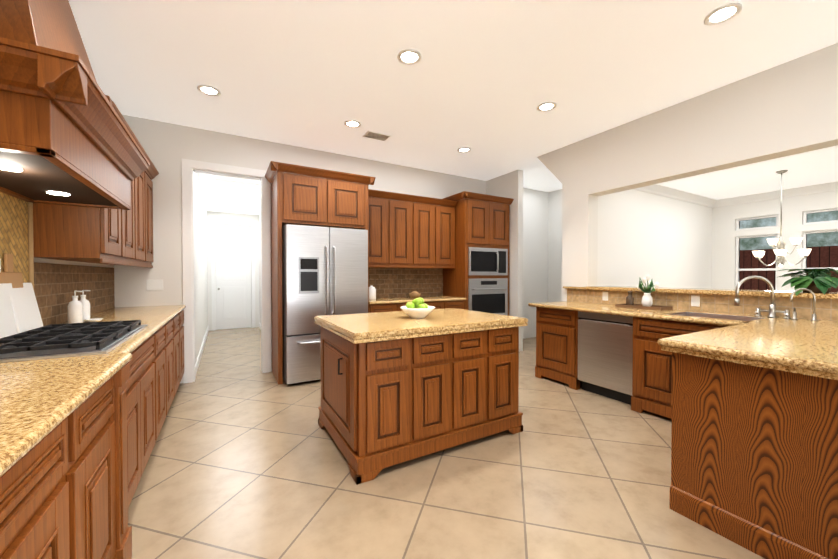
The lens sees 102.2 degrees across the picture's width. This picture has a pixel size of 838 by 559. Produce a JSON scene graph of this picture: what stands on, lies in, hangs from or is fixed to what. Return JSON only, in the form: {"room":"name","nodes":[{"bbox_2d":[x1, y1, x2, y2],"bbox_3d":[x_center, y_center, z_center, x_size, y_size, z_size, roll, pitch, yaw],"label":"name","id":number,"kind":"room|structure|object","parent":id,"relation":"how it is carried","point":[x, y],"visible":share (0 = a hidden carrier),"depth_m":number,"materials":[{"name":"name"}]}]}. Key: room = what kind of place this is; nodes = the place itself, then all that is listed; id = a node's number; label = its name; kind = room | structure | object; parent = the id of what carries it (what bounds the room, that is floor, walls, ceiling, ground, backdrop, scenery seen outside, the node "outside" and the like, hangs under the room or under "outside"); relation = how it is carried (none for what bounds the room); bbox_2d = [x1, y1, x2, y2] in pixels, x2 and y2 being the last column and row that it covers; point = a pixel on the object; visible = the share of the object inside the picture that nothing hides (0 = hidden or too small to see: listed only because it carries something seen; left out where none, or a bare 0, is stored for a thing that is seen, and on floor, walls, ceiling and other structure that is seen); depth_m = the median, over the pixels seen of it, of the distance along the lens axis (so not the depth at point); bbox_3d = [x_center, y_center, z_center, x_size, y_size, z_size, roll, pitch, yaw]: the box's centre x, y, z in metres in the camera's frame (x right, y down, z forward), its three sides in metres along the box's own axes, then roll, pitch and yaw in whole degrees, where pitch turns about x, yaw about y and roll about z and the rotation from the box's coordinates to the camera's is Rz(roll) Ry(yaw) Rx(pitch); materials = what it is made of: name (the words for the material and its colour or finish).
{"room":"kitchen","nodes":[
{"label":"kitchen","id":0,"kind":"room"},
{"bbox_2d":[34,257,112,267],"bbox_3d":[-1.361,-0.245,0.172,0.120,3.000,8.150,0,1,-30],"label":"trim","id":1,"kind":"structure","parent":0,"point":[44,260],"depth_m":2.59,"materials":[{"name":"brown wood"}]},
{"bbox_2d":[0,192,114,325],"bbox_3d":[-1.817,-0.064,1.112,0.028,0.785,5.830,0,1,-30],"label":"backsplash","id":2,"kind":"structure","parent":1,"relation":"attached to","point":[55,286],"depth_m":2.25,"materials":[{"name":"tile"}]},
{"bbox_2d":[0,0,149,209],"bbox_3d":[-1.788,-1.092,1.616,0.590,1.260,1.320,0,1,-30],"label":"range hood","id":3,"kind":"object","parent":1,"relation":"attached to","point":[66,138],"visible":1,"depth_m":1.37,"materials":[{"name":"brown wood"}]},
{"bbox_2d":[33,95,158,267],"bbox_3d":[-2.637,-0.655,2.903,0.399,1.075,1.890,0,1,-30],"label":"upper cabinet","id":4,"kind":"object","parent":1,"relation":"attached to","point":[108,236],"visible":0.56,"depth_m":2.26,"materials":[{"name":"brown wood"}]},
{"bbox_2d":[194,173,260,363],"bbox_3d":[-2.282,-0.154,4.351,1.050,2.720,0.010,0,1,-30],"label":"wall","id":5,"kind":"structure","parent":0,"point":[203,217],"depth_m":4.14,"materials":[{"name":"white paint"}]},
{"bbox_2d":[186,159,270,382],"bbox_3d":[-3.382,-0.118,6.027,0.877,2.610,4.290,0,1,-30],"label":"door frame","id":6,"kind":"structure","parent":5,"relation":"attached to","point":[190,168],"depth_m":4.34,"materials":[{"name":"white wood"}]},
{"bbox_2d":[215,224,250,329],"bbox_3d":[-4.357,-0.061,7.952,0.732,2.441,0.121,0,1,-30],"label":"hall door","id":7,"kind":"structure","parent":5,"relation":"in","point":[233,276],"depth_m":7.96,"materials":[{"name":"white wood"}]},
{"bbox_2d":[197,173,259,214],"bbox_3d":[-3.340,-1.718,6.183,1.305,0.395,4.270,0,1,-30],"label":"ceiling","id":8,"kind":"structure","parent":0,"point":[220,193],"depth_m":6.04,"materials":[{"name":"white paint"}]},
{"bbox_2d":[113,114,549,382],"bbox_3d":[-0.326,-0.306,5.403,6.900,3.000,0.120,0,1,-30],"label":"wall","id":9,"kind":"structure","parent":0,"point":[167,147],"depth_m":4.16,"materials":[{"name":"white paint"}]},
{"bbox_2d":[146,280,162,290],"bbox_3d":[-2.975,0.062,3.805,0.150,0.120,0.007,0,1,-30],"label":"outlet","id":10,"kind":"object","parent":9,"relation":"attached to","point":[154,284],"visible":1,"depth_m":3.80,"materials":[{"name":"white plastic"}]},
{"bbox_2d":[369,267,442,297],"bbox_3d":[-0.279,0.037,5.360,1.581,0.485,0.008,0,1,-30],"label":"backsplash","id":11,"kind":"structure","parent":9,"relation":"attached to","point":[393,282],"depth_m":5.39,"materials":[{"name":"tile"}]},
{"bbox_2d":[368,189,457,268],"bbox_3d":[-0.174,-0.708,5.169,1.581,1.070,0.424,0,1,-30],"label":"upper cabinet","id":12,"kind":"object","parent":9,"relation":"attached to","point":[414,231],"visible":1,"depth_m":5.01,"materials":[{"name":"brown wood"}]},
{"bbox_2d":[128,327,764,558],"bbox_3d":[2.625,1.223,7.249,20.000,0.100,18.000,0,1,-30],"label":"floor","id":13,"kind":"structure","parent":0,"point":[247,459],"depth_m":2.01,"materials":[{"name":"tile"}]},
{"bbox_2d":[0,398,91,558],"bbox_3d":[-1.160,0.812,0.626,0.668,0.876,0.475,0,1,-30],"label":"base cabinet","id":14,"kind":"object","parent":13,"relation":"on","point":[69,485],"depth_m":0.88,"materials":[{"name":"brown wood"}]},
{"bbox_2d":[89,359,135,558],"bbox_3d":[-1.416,0.807,1.070,0.668,0.876,0.550,0,1,-30],"label":"base cabinet","id":15,"kind":"object","parent":13,"relation":"on","point":[114,403],"depth_m":1.36,"materials":[{"name":"brown wood"}]},
{"bbox_2d":[131,330,159,488],"bbox_3d":[-1.818,0.799,1.727,0.629,0.876,0.940,0,1,-30],"label":"base cabinet","id":16,"kind":"object","parent":13,"relation":"on","point":[146,357],"depth_m":2.02,"materials":[{"name":"brown wood"}]},
{"bbox_2d":[159,322,167,429],"bbox_3d":[-2.172,0.792,2.342,0.629,0.876,0.480,0,1,-30],"label":"base cabinet","id":17,"kind":"object","parent":13,"relation":"on","point":[163,330],"depth_m":2.61,"materials":[{"name":"brown wood"}]},
{"bbox_2d":[168,316,175,410],"bbox_3d":[-2.412,0.787,2.758,0.629,0.876,0.480,0,1,-30],"label":"base cabinet","id":18,"kind":"object","parent":13,"relation":"on","point":[172,323],"depth_m":3.01,"materials":[{"name":"brown wood"}]},
{"bbox_2d":[176,313,183,390],"bbox_3d":[-2.652,0.782,3.174,0.629,0.876,0.480,0,1,-30],"label":"base cabinet","id":19,"kind":"object","parent":13,"relation":"on","point":[179,317],"depth_m":3.55,"materials":[{"name":"brown wood"}]},
{"bbox_2d":[0,305,185,476],"bbox_3d":[-1.535,0.347,1.278,0.673,0.040,5.828,0,1,-30],"label":"countertop","id":20,"kind":"structure","parent":19,"relation":"on","point":[40,399],"depth_m":1.08,"materials":[{"name":"beige stone"}]},
{"bbox_2d":[0,253,42,337],"bbox_3d":[-2.196,0.090,1.841,0.068,0.460,0.470,0,1,-30],"label":"cutting boards","id":21,"kind":"object","parent":20,"relation":"on","point":[19,311],"visible":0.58,"depth_m":1.84,"materials":[{"name":"white wood"}]},
{"bbox_2d":[0,320,147,362],"bbox_3d":[-1.805,0.296,1.752,0.485,0.050,0.920,0,1,-30],"label":"cooktop","id":22,"kind":"object","parent":20,"relation":"in","point":[50,341],"visible":1,"depth_m":1.57,"materials":[{"name":"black metal"}]},
{"bbox_2d":[67,290,103,322],"bbox_3d":[-2.417,0.195,2.460,0.168,0.237,0.196,0,1,-30],"label":"soap bottles","id":23,"kind":"object","parent":20,"relation":"on","point":[79,311],"visible":0.9,"depth_m":2.38,"materials":[{"name":"white ceramic"}]},
{"bbox_2d":[265,161,375,383],"bbox_3d":[-1.277,-0.062,4.392,1.259,2.535,0.682,0,1,-30],"label":"surround","id":24,"kind":"object","parent":13,"relation":"on","point":[307,196],"visible":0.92,"depth_m":4.08,"materials":[{"name":"brown wood"}]},
{"bbox_2d":[282,224,367,384],"bbox_3d":[-1.230,0.289,4.313,0.970,1.835,0.817,0,1,-30],"label":"fridge","id":25,"kind":"object","parent":13,"relation":"on","point":[324,270],"visible":0.65,"depth_m":3.94,"materials":[{"name":"grey metal"}]},
{"bbox_2d":[369,303,396,312],"bbox_3d":[-0.634,0.763,4.801,0.399,0.876,0.633,0,1,-30],"label":"base cabinet","id":26,"kind":"object","parent":13,"relation":"on","point":[374,308],"depth_m":4.53,"materials":[{"name":"brown wood"}]},
{"bbox_2d":[318,327,522,484],"bbox_3d":[-0.020,0.787,2.781,1.432,0.875,0.962,0,1,-30],"label":"base cabinet","id":27,"kind":"object","parent":13,"relation":"on","point":[387,403],"visible":0.98,"depth_m":2.30,"materials":[{"name":"brown wood"}]},
{"bbox_2d":[314,308,527,343],"bbox_3d":[-0.007,0.339,2.784,1.450,0.060,1.010,0,1,-30],"label":"countertop","id":28,"kind":"structure","parent":27,"relation":"on","point":[368,327],"depth_m":2.46,"materials":[{"name":"beige stone"}]},
{"bbox_2d":[400,297,434,318],"bbox_3d":[-0.011,0.228,2.739,0.290,0.163,0.290,0,1,-30],"label":"fruit bowl","id":29,"kind":"object","parent":28,"relation":"on","point":[416,308],"visible":1,"depth_m":2.67,"materials":[{"name":"white ceramic"}]},
{"bbox_2d":[397,301,444,310],"bbox_3d":[-0.123,0.760,5.096,0.781,0.876,0.633,0,1,-30],"label":"base cabinet","id":30,"kind":"object","parent":13,"relation":"on","point":[441,304],"depth_m":4.93,"materials":[{"name":"brown wood"}]},
{"bbox_2d":[445,300,464,308],"bbox_3d":[0.389,0.757,5.391,0.401,0.876,0.633,0,1,-30],"label":"base cabinet","id":31,"kind":"object","parent":13,"relation":"on","point":[448,304],"depth_m":5.13,"materials":[{"name":"brown wood"}]},
{"bbox_2d":[369,296,465,304],"bbox_3d":[-0.118,0.303,5.084,1.581,0.040,0.648,0,1,-30],"label":"countertop","id":32,"kind":"structure","parent":31,"relation":"on","point":[393,300],"depth_m":4.93,"materials":[{"name":"beige stone"}]},
{"bbox_2d":[369,285,375,299],"bbox_3d":[-0.676,0.186,4.814,0.130,0.200,0.128,0,1,-30],"label":"canister","id":33,"kind":"object","parent":32,"relation":"on","point":[372,292],"visible":0.88,"depth_m":4.76,"materials":[{"name":"white ceramic"}]},
{"bbox_2d":[409,291,420,297],"bbox_3d":[-0.064,0.229,5.133,0.190,0.106,0.187,0,1,-30],"label":"basket","id":34,"kind":"object","parent":32,"relation":"on","point":[414,294],"visible":0.98,"depth_m":5.08,"materials":[{"name":"brown wicker"}]},
{"bbox_2d":[443,191,513,315],"bbox_3d":[0.983,-0.077,5.694,1.082,2.535,0.684,0,1,-30],"label":"tall cabinet","id":35,"kind":"object","parent":13,"relation":"on","point":[477,277],"visible":0.71,"depth_m":5.41,"materials":[{"name":"brown wood"}]},
{"bbox_2d":[535,307,581,389],"bbox_3d":[1.855,0.771,4.118,0.653,0.874,0.588,0,1,-30],"label":"base cabinet","id":36,"kind":"object","parent":13,"relation":"on","point":[556,329],"depth_m":3.91,"materials":[{"name":"brown wood"}]},
{"bbox_2d":[528,301,837,379],"bbox_3d":[1.818,0.339,2.872,1.957,0.062,2.720,0,1,-30],"label":"countertop","id":37,"kind":"structure","parent":36,"relation":"on","point":[804,346],"depth_m":1.80,"materials":[{"name":"beige stone"}]},
{"bbox_2d":[615,275,672,310],"bbox_3d":[2.351,0.124,3.546,0.240,0.352,0.440,0,1,-30],"label":"tray","id":38,"kind":"object","parent":37,"relation":"on","point":[647,301],"visible":1,"depth_m":3.49,"materials":[{"name":"brown wood"}]},
{"bbox_2d":[734,276,790,318],"bbox_3d":[2.799,0.139,2.754,0.216,0.342,0.293,0,1,-30],"label":"faucet","id":39,"kind":"object","parent":37,"relation":"on","point":[772,311],"visible":1,"depth_m":2.76,"materials":[{"name":"silver metal"}]},
{"bbox_2d":[791,307,797,319],"bbox_3d":[2.922,0.263,2.630,0.064,0.096,0.035,0,1,-30],"label":"soap pump","id":40,"kind":"object","parent":37,"relation":"on","point":[795,315],"visible":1,"depth_m":2.63,"materials":[{"name":"silver metal"}]},
{"bbox_2d":[790,288,817,320],"bbox_3d":[2.925,0.188,2.566,0.126,0.247,0.125,0,1,-30],"label":"faucet","id":41,"kind":"object","parent":37,"relation":"on","point":[814,316],"visible":1,"depth_m":2.55,"materials":[{"name":"silver metal"}]},
{"bbox_2d":[562,137,597,301],"bbox_3d":[2.129,-0.295,4.487,0.200,3.000,0.380,0,1,-30],"label":"column","id":42,"kind":"structure","parent":13,"relation":"on","point":[579,235],"depth_m":4.39,"materials":[{"name":"white paint"}]},
{"bbox_2d":[578,311,632,404],"bbox_3d":[2.142,0.779,3.595,0.602,0.871,0.596,0,1,-30],"label":"dishwasher","id":43,"kind":"object","parent":13,"relation":"on","point":[605,354],"visible":0.67,"depth_m":3.43,"materials":[{"name":"grey metal"}]},
{"bbox_2d":[631,312,757,417],"bbox_3d":[2.494,0.785,2.960,0.703,0.874,0.847,0,1,-30],"label":"base cabinet","id":44,"kind":"object","parent":13,"relation":"on","point":[649,371],"depth_m":3.00,"materials":[{"name":"brown wood"}]},
{"bbox_2d":[667,351,837,558],"bbox_3d":[2.340,0.796,2.015,1.914,0.874,0.644,0,1,-30],"label":"base cabinet","id":45,"kind":"object","parent":13,"relation":"on","point":[754,459],"depth_m":1.53,"materials":[{"name":"brown wood"}]},
{"bbox_2d":[68,0,837,191],"bbox_3d":[2.714,-1.823,2.504,9.650,0.100,8.150,0,1,-30],"label":"ceiling","id":46,"kind":"structure","parent":0,"point":[482,79],"depth_m":2.79,"materials":[{"name":"white paint"}]},
{"bbox_2d":[197,85,220,96],"bbox_3d":[-1.974,-1.774,3.177,0.194,0.012,0.194,0,1,-30],"label":"recessed light","id":47,"kind":"object","parent":46,"relation":"in","point":[208,90],"visible":1,"depth_m":3.17,"materials":[{"name":"white glass"}]},
{"bbox_2d":[344,120,360,127],"bbox_3d":[-0.761,-1.782,3.877,0.194,0.012,0.194,0,1,-30],"label":"recessed light","id":48,"kind":"object","parent":46,"relation":"in","point":[352,123],"visible":0.98,"depth_m":3.86,"materials":[{"name":"white"}]},
{"bbox_2d":[363,130,390,140],"bbox_3d":[-0.525,-1.784,4.209,0.300,0.016,0.180,0,1,-30],"label":"ceiling vent","id":49,"kind":"object","parent":46,"relation":"in","point":[376,135],"visible":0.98,"depth_m":4.20,"materials":[{"name":"white metal"}]},
{"bbox_2d":[397,49,420,64],"bbox_3d":[-0.076,-1.769,2.690,0.194,0.012,0.194,0,1,-30],"label":"recessed light","id":50,"kind":"object","parent":46,"relation":"in","point":[409,56],"visible":1,"depth_m":2.68,"materials":[{"name":"white"}]},
{"bbox_2d":[457,147,470,152],"bbox_3d":[0.625,-1.792,4.676,0.194,0.012,0.194,0,1,-30],"label":"recessed light","id":51,"kind":"object","parent":46,"relation":"in","point":[464,149],"visible":0.98,"depth_m":4.66,"materials":[{"name":"white"}]},
{"bbox_2d":[537,102,556,111],"bbox_3d":[1.315,-1.778,3.480,0.194,0.012,0.194,0,1,-30],"label":"recessed light","id":52,"kind":"object","parent":46,"relation":"in","point":[545,106],"visible":1,"depth_m":3.48,"materials":[{"name":"white glass"}]},
{"bbox_2d":[537,147,562,182],"bbox_3d":[1.925,-1.550,4.828,0.200,0.500,0.440,0,1,-30],"label":"brace","id":53,"kind":"object","parent":46,"relation":"attached to","point":[551,161],"visible":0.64,"depth_m":4.70,"materials":[{"name":"white paint"}]},
{"bbox_2d":[588,43,837,195],"bbox_3d":[3.693,-1.404,1.762,0.200,0.720,5.880,0,1,-30],"label":"header beam","id":54,"kind":"structure","parent":46,"relation":"attached to","point":[788,108],"depth_m":3.08,"materials":[{"name":"white paint"}]},
{"bbox_2d":[704,2,742,25],"bbox_3d":[2.024,-1.764,2.250,0.194,0.012,0.194,0,1,-30],"label":"recessed light","id":55,"kind":"object","parent":46,"relation":"in","point":[723,13],"visible":1,"depth_m":2.24,"materials":[{"name":"white"}]},
{"bbox_2d":[486,169,525,350],"bbox_3d":[1.491,-0.312,5.914,0.120,3.000,0.750,0,1,-30],"label":"wall","id":56,"kind":"structure","parent":0,"point":[509,185],"depth_m":5.64,"materials":[{"name":"white paint"}]},
{"bbox_2d":[550,189,561,301],"bbox_3d":[3.174,-0.318,6.399,0.120,3.000,1.890,0,1,-30],"label":"wall","id":57,"kind":"structure","parent":0,"point":[555,196],"depth_m":6.91,"materials":[{"name":"white paint"}]},
{"bbox_2d":[597,189,711,288],"bbox_3d":[4.002,-0.309,5.694,4.250,3.000,0.160,0,1,-30],"label":"wall","id":58,"kind":"structure","parent":0,"point":[663,241],"depth_m":5.48,"materials":[{"name":"white paint"}]},
{"bbox_2d":[635,184,716,206],"bbox_3d":[3.928,-1.447,5.488,3.930,0.120,0.100,0,1,-30],"label":"crown molding","id":59,"kind":"structure","parent":58,"relation":"attached to","point":[661,190],"depth_m":5.78,"materials":[{"name":"white wood"}]},
{"bbox_2d":[658,146,837,199],"bbox_3d":[5.479,-1.627,2.917,4.050,0.300,6.100,0,1,-30],"label":"ceiling","id":60,"kind":"structure","parent":0,"point":[815,167],"depth_m":4.97,"materials":[{"name":"white paint"}]},
{"bbox_2d":[752,170,810,266],"bbox_3d":[5.016,-0.838,4.679,0.614,1.320,0.595,0,1,-30],"label":"chandelier","id":61,"kind":"object","parent":60,"relation":"hanging from","point":[780,252],"visible":1,"depth_m":4.64,"materials":[{"name":"white glass"}]},
{"bbox_2d":[712,190,837,290],"bbox_3d":[7.320,-0.140,3.995,0.200,2.700,6.100,0,1,-30],"label":"wall","id":62,"kind":"structure","parent":0,"point":[725,233],"depth_m":5.90,"materials":[{"name":"white paint"}]},
{"bbox_2d":[736,215,777,289],"bbox_3d":[6.058,-0.329,6.071,0.150,1.590,0.620,0,1,-30],"label":"window","id":63,"kind":"structure","parent":62,"relation":"in","point":[748,263],"depth_m":6.10,"materials":[{"name":"white"}]},
{"bbox_2d":[712,181,837,207],"bbox_3d":[7.140,-1.430,3.992,0.100,0.120,5.900,0,1,-30],"label":"crown molding","id":64,"kind":"structure","parent":62,"relation":"attached to","point":[831,186],"depth_m":5.73,"materials":[{"name":"white wood"}]},
{"bbox_2d":[802,208,837,291],"bbox_3d":[6.478,-0.320,5.343,0.150,1.590,0.620,0,1,-30],"label":"window","id":65,"kind":"structure","parent":62,"relation":"in","point":[822,245],"depth_m":5.42,"materials":[{"name":"white"}]},
{"bbox_3d":[2.807,0.679,3.273,0.150,1.080,2.420,0,1,-30],"label":"wall","id":66,"kind":"structure","parent":0,"visible":0},
{"bbox_2d":[563,286,837,298],"bbox_3d":[2.833,0.117,3.431,0.480,0.040,2.800,0,1,-30],"label":"bar","id":67,"kind":"object","parent":66,"relation":"on","point":[802,294],"visible":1,"depth_m":3.12,"materials":[{"name":"beige stone"}]},
{"bbox_2d":[778,268,837,295],"bbox_3d":[3.194,0.018,2.709,0.453,0.224,0.451,0,1,-30],"label":"plant","id":68,"kind":"object","parent":67,"relation":"on","point":[818,281],"visible":0.98,"depth_m":2.67,"materials":[{"name":"green plant"}]},
{"bbox_2d":[567,289,837,320],"bbox_3d":[2.667,0.220,3.360,0.002,0.164,2.720,0,1,-30],"label":"backsplash","id":69,"kind":"structure","parent":66,"relation":"attached to","point":[826,309],"depth_m":3.11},
{"bbox_2d":[602,291,607,300],"bbox_3d":[2.248,0.199,4.076,0.007,0.110,0.070,0,1,-30],"label":"outlet","id":70,"kind":"object","parent":69,"relation":"attached to","point":[604,295],"visible":1,"depth_m":4.08,"materials":[{"name":"white plastic"}]},
{"bbox_2d":[691,295,699,306],"bbox_3d":[2.697,0.208,3.296,0.007,0.110,0.070,0,1,-30],"label":"outlet","id":71,"kind":"object","parent":69,"relation":"attached to","point":[695,300],"visible":1,"depth_m":3.29,"materials":[{"name":"white plastic"}]}
]}

